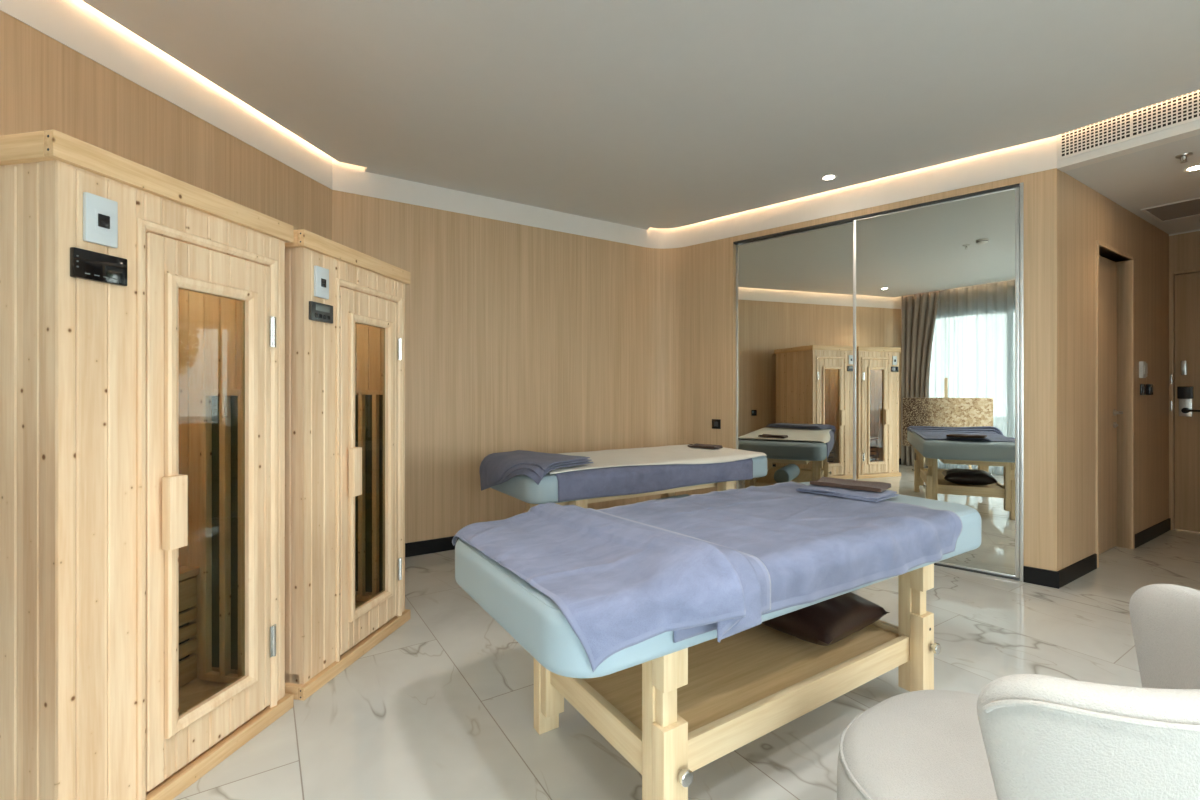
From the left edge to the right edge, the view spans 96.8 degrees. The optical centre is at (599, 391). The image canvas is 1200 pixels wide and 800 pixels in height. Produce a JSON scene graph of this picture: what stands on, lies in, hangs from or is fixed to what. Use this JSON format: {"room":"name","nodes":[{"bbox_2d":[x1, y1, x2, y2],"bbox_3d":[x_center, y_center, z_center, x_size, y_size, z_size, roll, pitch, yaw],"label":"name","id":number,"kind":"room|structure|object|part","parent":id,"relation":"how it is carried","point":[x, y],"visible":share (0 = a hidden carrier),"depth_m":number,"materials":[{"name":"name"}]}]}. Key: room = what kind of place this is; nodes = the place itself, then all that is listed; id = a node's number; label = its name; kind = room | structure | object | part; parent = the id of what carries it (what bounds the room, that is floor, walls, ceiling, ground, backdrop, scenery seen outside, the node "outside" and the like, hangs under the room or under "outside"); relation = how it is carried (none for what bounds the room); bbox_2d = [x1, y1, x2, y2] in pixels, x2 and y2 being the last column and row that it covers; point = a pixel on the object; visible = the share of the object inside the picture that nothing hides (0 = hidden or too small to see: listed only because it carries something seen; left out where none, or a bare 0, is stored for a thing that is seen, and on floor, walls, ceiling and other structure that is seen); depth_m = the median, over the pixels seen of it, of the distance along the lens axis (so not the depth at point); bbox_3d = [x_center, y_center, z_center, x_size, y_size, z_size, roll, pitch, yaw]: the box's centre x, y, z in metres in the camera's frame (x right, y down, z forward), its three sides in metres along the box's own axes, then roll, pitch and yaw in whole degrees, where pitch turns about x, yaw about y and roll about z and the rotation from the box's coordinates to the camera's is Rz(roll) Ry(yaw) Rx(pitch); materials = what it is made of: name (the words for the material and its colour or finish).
{"room":"spa massage room","nodes":[
{"label":"spa massage room","id":0,"kind":"room"},
{"bbox_2d":[0,10,331,239],"bbox_3d":[-2.275,-0.090,2.108,0.100,2.680,3.525,0,0,11],"label":"wall","id":1,"kind":"structure","parent":0,"point":[46,84],"depth_m":2.47,"materials":[{"name":"brown wood"}]},
{"bbox_2d":[0,0,331,188],"bbox_3d":[-2.272,-1.620,2.102,0.100,0.380,3.515,0,0,11],"label":"trim","id":2,"kind":"structure","parent":1,"relation":"attached to","point":[75,24],"depth_m":2.59,"materials":[{"name":"white paint"}]},
{"bbox_2d":[332,190,644,542],"bbox_3d":[-0.752,-0.090,4.558,2.775,2.680,0.101,0,0,-33],"label":"wall","id":3,"kind":"structure","parent":0,"point":[518,336],"depth_m":4.43,"materials":[{"name":"brown wood"}]},
{"bbox_2d":[405,536,458,556],"bbox_3d":[-0.722,1.198,4.510,2.775,0.105,0.012,0,0,-33],"label":"baseboard","id":4,"kind":"structure","parent":3,"relation":"attached to","point":[440,544],"depth_m":4.12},
{"bbox_2d":[332,136,1056,248],"bbox_3d":[0.581,-1.620,4.497,4.940,0.380,1.836,0,0,4],"label":"trim","id":5,"kind":"structure","parent":3,"relation":"attached to","point":[1039,155],"depth_m":4.20,"materials":[{"name":"white paint"}]},
{"bbox_2d":[82,0,1199,229],"bbox_3d":[1.873,-1.630,1.599,8.500,0.050,5.441,0,0,27],"label":"ceiling","id":6,"kind":"structure","parent":0,"point":[643,114],"depth_m":2.72,"materials":[{"name":"paint"}]},
{"bbox_2d":[821,174,836,180],"bbox_3d":[1.712,-1.603,3.985,0.108,0.004,0.108,0,0,0],"label":"recessed light","id":7,"kind":"object","parent":6,"relation":"in","point":[831,176],"visible":1,"depth_m":3.98,"materials":[{"name":"white paint"}]},
{"bbox_2d":[172,529,1199,799],"bbox_3d":[0.573,1.280,0.960,15.000,0.060,12.000,0,0,-33],"label":"floor","id":8,"kind":"structure","parent":0,"point":[442,707],"depth_m":2.13,"materials":[{"name":"stone"}]},
{"bbox_2d":[0,129,293,799],"bbox_3d":[-1.703,0.295,1.806,0.906,1.909,0.796,0,0,11],"label":"cabin","id":9,"kind":"object","parent":8,"relation":"on","point":[142,308],"visible":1,"depth_m":1.54,"materials":[{"name":"brown wood"}]},
{"bbox_3d":[-1.810,-0.625,1.439,0.840,0.067,0.032,0,0,11],"label":"cornice","id":10,"kind":"part","parent":9,"relation":"part of","materials":[{"name":"brown wood"}]},
{"bbox_3d":[-1.359,-0.338,1.448,0.016,0.078,0.132,0,0,11],"label":"control panel","id":11,"kind":"part","parent":9,"relation":"part of","materials":[{"name":"black plastic"}]},
{"bbox_2d":[83,192,117,247],"bbox_3d":[-1.359,-0.466,1.451,0.013,0.130,0.079,0,0,11],"label":"switch plate","id":12,"kind":"object","parent":9,"relation":"attached to","point":[100,210],"depth_m":1.44,"materials":[{"name":"white plastic"}]},
{"bbox_3d":[-1.308,-0.625,1.728,0.032,0.067,0.795,0,0,11],"label":"cornice","id":13,"kind":"part","parent":9,"relation":"part of","materials":[{"name":"brown wood"}]},
{"bbox_3d":[-1.294,0.365,1.623,0.032,0.220,0.056,0,0,11],"label":"handle","id":14,"kind":"part","parent":9,"relation":"part of","materials":[{"name":"brown wood"}]},
{"bbox_3d":[-1.291,0.346,1.797,0.014,1.704,0.510,0,0,11],"label":"door casing","id":15,"kind":"part","parent":9,"relation":"part of","materials":[{"name":"brown wood"}]},
{"bbox_3d":[-1.302,0.355,1.800,0.023,1.658,0.453,0,0,11],"label":"door","id":16,"kind":"part","parent":9,"relation":"part of","materials":[{"name":"brown wood"}]},
{"bbox_3d":[-1.285,0.346,1.784,0.020,1.418,0.331,0,0,11],"label":"glass frame","id":17,"kind":"part","parent":9,"relation":"part of","materials":[{"name":"brown wood"}]},
{"bbox_3d":[-1.444,0.555,2.115,0.310,1.090,0.006,0,0,11],"label":"heater panel","id":18,"kind":"part","parent":9,"relation":"part of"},
{"bbox_2d":[285,229,410,700],"bbox_3d":[-1.531,0.295,2.627,0.906,1.909,0.796,0,0,11],"label":"cabin","id":19,"kind":"object","parent":8,"relation":"on","point":[345,306],"visible":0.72,"depth_m":2.38,"materials":[{"name":"brown wood"}]},
{"bbox_3d":[-1.637,-0.625,2.260,0.840,0.067,0.032,0,0,11],"label":"cornice","id":20,"kind":"part","parent":19,"relation":"part of","materials":[{"name":"brown wood"}]},
{"bbox_3d":[-1.187,-0.338,2.269,0.016,0.078,0.132,0,0,11],"label":"control panel","id":21,"kind":"part","parent":19,"relation":"part of","materials":[{"name":"grey plastic"}]},
{"bbox_2d":[314,266,328,298],"bbox_3d":[-1.187,-0.466,2.272,0.013,0.130,0.079,0,0,11],"label":"switch plate","id":22,"kind":"object","parent":19,"relation":"attached to","point":[321,273],"depth_m":2.26,"materials":[{"name":"white plastic"}]},
{"bbox_3d":[-1.135,-0.625,2.549,0.032,0.067,0.795,0,0,11],"label":"cornice","id":23,"kind":"part","parent":19,"relation":"part of","materials":[{"name":"brown wood"}]},
{"bbox_3d":[-1.122,0.365,2.444,0.032,0.220,0.056,0,0,11],"label":"handle","id":24,"kind":"part","parent":19,"relation":"part of","materials":[{"name":"brown wood"}]},
{"bbox_3d":[-1.272,0.555,2.935,0.310,1.090,0.006,0,0,11],"label":"heater panel","id":25,"kind":"part","parent":19,"relation":"part of","materials":[{"name":"black glass"}]},
{"bbox_3d":[-1.130,0.355,2.621,0.023,1.658,0.453,0,0,11],"label":"door","id":26,"kind":"part","parent":19,"relation":"part of","materials":[{"name":"brown wood"}]},
{"bbox_3d":[-1.119,0.346,2.618,0.014,1.704,0.510,0,0,11],"label":"door casing","id":27,"kind":"part","parent":19,"relation":"part of","materials":[{"name":"brown wood"}]},
{"bbox_3d":[-1.112,0.346,2.605,0.020,1.418,0.331,0,0,11],"label":"glass frame","id":28,"kind":"part","parent":19,"relation":"part of","materials":[{"name":"brown wood"}]},
{"bbox_2d":[490,456,766,512],"bbox_3d":[0.249,0.868,3.925,2.050,0.765,0.865,0,0,-33],"label":"massage table","id":29,"kind":"object","parent":8,"relation":"on","point":[524,488],"visible":0.21,"depth_m":3.26,"materials":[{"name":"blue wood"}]},
{"bbox_3d":[-0.493,0.951,3.835,0.082,0.599,0.097,0,0,-33],"label":"leg","id":30,"kind":"part","parent":29,"relation":"part of","materials":[{"name":"brown wood"}]},
{"bbox_3d":[-0.136,0.951,3.277,0.082,0.599,0.097,0,0,-33],"label":"leg","id":31,"kind":"part","parent":29,"relation":"part of","materials":[{"name":"brown wood"}]},
{"bbox_2d":[555,458,752,501],"bbox_3d":[0.212,0.561,3.900,1.640,0.176,0.888,0,0,-33],"label":"bath towel","id":32,"kind":"object","parent":29,"relation":"on","point":[621,480],"visible":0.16,"depth_m":3.42,"materials":[{"name":"purple fabric"}]},
{"bbox_2d":[548,444,766,473],"bbox_3d":[0.265,0.511,3.941,1.855,0.098,0.902,0,0,-33],"label":"sheet","id":33,"kind":"object","parent":32,"relation":"on","point":[671,454],"visible":0.77,"depth_m":3.88,"materials":[{"name":"beige fabric"}]},
{"bbox_2d":[479,450,592,490],"bbox_3d":[-0.454,0.530,3.420,0.736,0.241,0.500,0,0,42],"label":"bath towel","id":34,"kind":"object","parent":33,"relation":"on","point":[495,468],"visible":1,"depth_m":3.29,"materials":[{"name":"purple fabric"}]},
{"bbox_2d":[688,443,722,448],"bbox_3d":[0.865,0.444,4.399,0.127,0.025,0.261,0,0,-43],"label":"cloth","id":35,"kind":"object","parent":33,"relation":"on","point":[709,446],"visible":1,"depth_m":4.37,"materials":[{"name":"brown fabric"}]},
{"bbox_2d":[637,494,688,502],"bbox_3d":[0.488,0.891,4.063,0.560,0.164,0.164,0,0,-39],"label":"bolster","id":36,"kind":"object","parent":29,"relation":"on","point":[683,495],"visible":0.07,"depth_m":4.12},
{"bbox_3d":[0.577,0.951,4.519,0.082,0.599,0.097,0,0,-33],"label":"leg","id":37,"kind":"part","parent":29,"relation":"part of","materials":[{"name":"brown wood"}]},
{"bbox_3d":[0.934,0.951,3.962,0.082,0.599,0.097,0,0,-33],"label":"leg","id":38,"kind":"part","parent":29,"relation":"part of","materials":[{"name":"brown wood"}]},
{"bbox_2d":[455,482,980,799],"bbox_3d":[0.555,0.868,2.055,2.050,0.765,0.865,0,0,-33],"label":"massage table","id":39,"kind":"object","parent":8,"relation":"on","point":[670,709],"visible":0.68,"depth_m":1.68,"materials":[{"name":"brown wood"}]},
{"bbox_3d":[-0.187,0.951,1.965,0.082,0.599,0.097,0,0,-33],"label":"leg","id":40,"kind":"part","parent":39,"relation":"part of","materials":[{"name":"brown wood"}]},
{"bbox_3d":[-0.015,1.000,1.683,0.028,0.093,0.565,0,0,-33],"label":"rail","id":41,"kind":"part","parent":39,"relation":"part of","materials":[{"name":"brown wood"}]},
{"bbox_2d":[452,502,770,671],"bbox_3d":[-0.022,0.512,1.644,0.650,0.220,1.002,0,0,-33],"label":"bath towel","id":42,"kind":"object","parent":39,"relation":"on","point":[620,583],"visible":1,"depth_m":1.37,"materials":[{"name":"fabric"}]},
{"bbox_3d":[0.169,0.951,1.407,0.082,0.599,0.097,0,0,-33],"label":"leg","id":43,"kind":"part","parent":39,"relation":"part of","materials":[{"name":"brown wood"}]},
{"bbox_3d":[0.216,0.982,1.362,0.040,0.040,0.030,0,0,-33],"label":"knob","id":44,"kind":"part","parent":39,"relation":"part of","materials":[{"name":"metal"}]},
{"bbox_3d":[0.555,0.568,2.055,2.050,0.165,0.865,0,0,-33],"label":"mattress","id":45,"kind":"part","parent":39,"relation":"part of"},
{"bbox_2d":[582,623,897,732],"bbox_3d":[0.526,0.981,2.029,1.252,0.014,0.599,0,0,-33],"label":"shelf","id":46,"kind":"object","parent":39,"relation":"attached to","point":[751,665],"depth_m":1.86,"materials":[{"name":"brown wood"}]},
{"bbox_2d":[598,481,962,642],"bbox_3d":[0.597,0.540,2.053,1.528,0.166,0.879,0,0,-33],"label":"bath towel","id":47,"kind":"object","parent":39,"relation":"on","point":[813,547],"visible":0.77,"depth_m":1.87,"materials":[{"name":"fabric"}]},
{"bbox_2d":[796,485,898,501],"bbox_3d":[1.138,0.456,2.461,0.248,0.022,0.366,0,0,-42],"label":"hand towel","id":48,"kind":"object","parent":47,"relation":"on","point":[870,496],"visible":0.79,"depth_m":2.38,"materials":[{"name":"fabric"}]},
{"bbox_2d":[810,477,890,491],"bbox_3d":[1.175,0.432,2.509,0.311,0.022,0.175,0,0,42],"label":"cloth","id":49,"kind":"object","parent":48,"relation":"on","point":[871,486],"visible":1,"depth_m":2.49,"materials":[{"name":"fabric"}]},
{"bbox_3d":[0.695,1.000,1.764,1.196,0.093,0.026,0,0,-33],"label":"rail","id":50,"kind":"part","parent":39,"relation":"part of","materials":[{"name":"brown wood"}]},
{"bbox_2d":[762,592,889,645],"bbox_3d":[0.855,0.891,2.208,0.460,0.152,0.460,0,0,-37],"label":"leather cushion","id":51,"kind":"object","parent":39,"relation":"on","point":[827,622],"visible":0.56,"depth_m":2.03,"materials":[{"name":"brown leather"}]},
{"bbox_3d":[1.067,1.000,2.374,0.028,0.093,0.565,0,0,-33],"label":"rail","id":52,"kind":"part","parent":39,"relation":"part of","materials":[{"name":"brown wood"}]},
{"bbox_3d":[1.239,0.951,2.092,0.082,0.599,0.097,0,0,-33],"label":"leg","id":53,"kind":"part","parent":39,"relation":"part of","materials":[{"name":"brown wood"}]},
{"bbox_3d":[1.286,0.982,2.046,0.040,0.040,0.030,0,0,-33],"label":"knob","id":54,"kind":"part","parent":39,"relation":"part of","materials":[{"name":"metal"}]},
{"bbox_2d":[837,584,1199,799],"bbox_3d":[1.017,0.851,1.182,0.898,0.798,0.840,0,0,-32],"label":"armchair","id":55,"kind":"object","parent":8,"relation":"on","point":[1024,736],"visible":1,"depth_m":0.90,"materials":[{"name":"beige fabric"}]},
{"bbox_3d":[0.960,1.039,1.217,0.720,0.366,0.720,0,0,-32],"label":"seat","id":56,"kind":"part","parent":55,"relation":"part of","materials":[{"name":"beige fabric"}]},
{"bbox_3d":[1.131,0.720,1.000,0.882,0.540,0.398,0,0,-32],"label":"backrest","id":57,"kind":"part","parent":55,"relation":"part of","materials":[{"name":"beige fabric"}]},
{"bbox_2d":[645,168,1056,570],"bbox_3d":[1.743,-0.090,4.488,3.196,2.680,0.324,0,0,37],"label":"wall","id":58,"kind":"structure","parent":0,"point":[690,291],"depth_m":4.95,"materials":[{"name":"brown wood"}]},
{"bbox_2d":[712,419,720,428],"bbox_3d":[1.092,0.301,5.013,0.090,0.090,0.013,0,0,42],"label":"wall socket","id":59,"kind":"object","parent":58,"relation":"attached to","point":[716,423],"visible":1,"depth_m":5.01,"materials":[{"name":"black plastic"}]},
{"bbox_2d":[736,222,852,488],"bbox_3d":[1.664,-0.063,4.598,1.061,2.598,0.030,0,0,42],"label":"mirror door","id":60,"kind":"structure","parent":58,"relation":"in","point":[794,292],"depth_m":4.57,"materials":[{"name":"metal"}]},
{"bbox_3d":[1.664,-1.357,4.599,1.017,0.011,0.029,0,0,42],"label":"rail","id":61,"kind":"part","parent":60,"relation":"part of","materials":[{"name":"metal"}]},
{"bbox_2d":[733,183,1019,580],"bbox_3d":[2.032,-0.066,4.249,2.078,2.632,0.089,0,0,42],"label":"trim","id":62,"kind":"structure","parent":58,"relation":"attached to","point":[848,220],"depth_m":4.02,"materials":[{"name":"grey brushed aluminium"}]},
{"bbox_2d":[853,187,1019,577],"bbox_3d":[2.403,-0.063,3.891,1.038,2.598,0.030,0,0,42],"label":"mirror door","id":63,"kind":"structure","parent":58,"relation":"in","point":[936,287],"depth_m":3.81,"materials":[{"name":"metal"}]},
{"bbox_3d":[2.404,-1.357,3.892,0.994,0.011,0.029,0,0,42],"label":"rail","id":64,"kind":"part","parent":63,"relation":"part of","materials":[{"name":"metal"}]},
{"bbox_3d":[2.404,1.229,3.892,0.994,0.013,0.029,0,0,42],"label":"rail","id":65,"kind":"part","parent":63,"relation":"part of","materials":[{"name":"metal"}]},
{"bbox_2d":[1020,182,1023,581],"bbox_3d":[2.809,-0.066,3.548,0.020,2.632,0.084,0,0,42],"label":"trim","id":66,"kind":"structure","parent":58,"relation":"attached to","point":[1022,183],"depth_m":3.52,"materials":[{"name":"metal"}]},
{"bbox_2d":[1023,566,1058,588],"bbox_3d":[2.854,1.198,3.449,0.179,0.105,0.015,0,0,43],"label":"baseboard","id":67,"kind":"structure","parent":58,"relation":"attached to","point":[1043,577],"depth_m":3.44,"materials":[{"name":"black"}]},
{"bbox_2d":[1057,120,1199,171],"bbox_3d":[3.282,-1.618,2.924,0.100,0.384,1.200,0,0,-33],"label":"trim","id":68,"kind":"structure","parent":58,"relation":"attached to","point":[1191,129],"depth_m":3.13,"materials":[{"name":"white paint"}]},
{"bbox_2d":[1058,90,1199,159],"bbox_3d":[3.191,-1.567,2.966,0.009,0.187,1.018,0,0,-33],"label":"air vent","id":69,"kind":"object","parent":68,"relation":"attached to","point":[1183,109],"visible":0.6,"depth_m":3.10,"materials":[{"name":"white metal"}]},
{"bbox_2d":[1057,169,1168,570],"bbox_3d":[4.044,-0.090,4.218,2.780,2.680,0.160,0,0,-33],"label":"wall","id":70,"kind":"structure","parent":0,"point":[1085,216],"depth_m":3.94,"materials":[{"name":"brown wood"}]},
{"bbox_2d":[1057,554,1096,587],"bbox_3d":[3.215,1.198,3.586,0.713,0.105,0.013,0,0,-33],"label":"baseboard","id":71,"kind":"structure","parent":70,"relation":"attached to","point":[1068,574],"depth_m":3.57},
{"bbox_2d":[1099,256,1122,553],"bbox_3d":[3.848,0.099,4.088,0.798,2.291,0.099,0,0,-33],"label":"door","id":72,"kind":"structure","parent":70,"relation":"in","point":[1108,412],"depth_m":4.19,"materials":[{"name":"brown wood"}]},
{"bbox_3d":[4.095,0.165,4.221,0.156,0.052,0.059,0,0,-33],"label":"handle","id":73,"kind":"part","parent":72,"relation":"part of","materials":[{"name":"silver metal"}]},
{"bbox_2d":[1096,240,1134,567],"bbox_3d":[3.851,0.085,4.088,0.869,2.330,0.172,0,0,-33],"label":"trim","id":74,"kind":"structure","parent":70,"relation":"attached to","point":[1121,254],"depth_m":4.24,"materials":[{"name":"brown wood"}]},
{"bbox_2d":[1139,361,1145,377],"bbox_3d":[4.441,-0.182,4.359,0.080,0.135,0.030,0,0,-33],"label":"switch","id":75,"kind":"object","parent":70,"relation":"attached to","point":[1142,364],"visible":1,"depth_m":4.34,"materials":[{"name":"white plastic"}]},
{"bbox_2d":[1140,384,1144,394],"bbox_3d":[4.463,-0.020,4.381,0.090,0.090,0.017,0,0,-33],"label":"wall socket","id":76,"kind":"object","parent":70,"relation":"attached to","point":[1142,386],"visible":1,"depth_m":4.36,"materials":[{"name":"black plastic"}]},
{"bbox_2d":[1145,384,1152,394],"bbox_3d":[4.594,-0.020,4.454,0.090,0.090,0.035,0,0,-33],"label":"wall socket","id":77,"kind":"object","parent":70,"relation":"attached to","point":[1148,387],"visible":1,"depth_m":4.43,"materials":[{"name":"black plastic"}]},
{"bbox_2d":[1135,518,1170,547],"bbox_3d":[4.723,1.198,4.550,1.079,0.105,0.014,0,0,-33],"label":"baseboard","id":78,"kind":"structure","parent":70,"relation":"attached to","point":[1154,531],"depth_m":4.52,"materials":[{"name":"black wood"}]},
{"bbox_2d":[1065,135,1199,233],"bbox_3d":[4.434,-1.456,3.720,2.700,0.049,1.300,0,0,-33],"label":"ceiling","id":79,"kind":"structure","parent":0,"point":[1151,177],"depth_m":3.59,"materials":[{"name":"paint"}]},
{"bbox_2d":[1140,197,1199,221],"bbox_3d":[4.691,-1.426,3.968,0.560,0.008,0.840,0,0,-33],"label":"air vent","id":80,"kind":"object","parent":79,"relation":"attached to","point":[1189,207],"visible":1,"depth_m":4.19,"materials":[{"name":"grey metal"}]},
{"bbox_2d":[1175,152,1192,163],"bbox_3d":[3.524,-1.407,3.216,0.072,0.047,0.072,0,0,0],"label":"sprinkler","id":81,"kind":"object","parent":79,"relation":"attached to","point":[1183,156],"visible":1,"depth_m":3.21,"materials":[{"name":"silver metal"}]},
{"bbox_2d":[1183,165,1199,171],"bbox_3d":[3.800,-1.428,3.400,0.108,0.004,0.108,0,0,0],"label":"recessed light","id":82,"kind":"object","parent":79,"relation":"in","point":[1196,167],"visible":1,"depth_m":3.41,"materials":[{"name":"white paint"}]},
{"bbox_2d":[1169,231,1199,529],"bbox_3d":[5.540,-0.090,4.368,0.100,2.680,1.200,0,0,-33],"label":"wall","id":83,"kind":"structure","parent":0,"point":[1184,249],"depth_m":4.78,"materials":[{"name":"brown wood"}]},
{"bbox_2d":[1169,268,1199,529],"bbox_3d":[5.481,0.080,4.449,0.112,2.340,1.000,0,0,-33],"label":"trim","id":84,"kind":"structure","parent":83,"relation":"attached to","point":[1171,274],"depth_m":4.82,"materials":[{"name":"brown wood"}]},
{"bbox_2d":[1169,229,1199,235],"bbox_3d":[5.467,-1.424,4.381,0.008,0.012,1.100,0,0,-33],"label":"trim","id":85,"kind":"structure","parent":83,"relation":"attached to","point":[1198,229],"depth_m":4.76,"materials":[{"name":"white paint"}]},
{"bbox_2d":[1170,272,1199,531],"bbox_3d":[5.433,0.089,4.431,0.131,2.293,0.955,0,0,-33],"label":"door","id":86,"kind":"structure","parent":83,"relation":"in","point":[1187,286],"depth_m":4.75,"materials":[{"name":"brown wood"}]},
{"bbox_3d":[5.229,0.135,4.759,0.022,0.170,0.085,0,0,-33],"label":"lock plate","id":87,"kind":"part","parent":86,"relation":"part of","materials":[{"name":"metal"}]},
{"bbox_3d":[5.224,0.165,4.691,0.059,0.052,0.156,0,0,-33],"label":"handle","id":88,"kind":"part","parent":86,"relation":"part of","materials":[{"name":"black plastic"}]}
]}

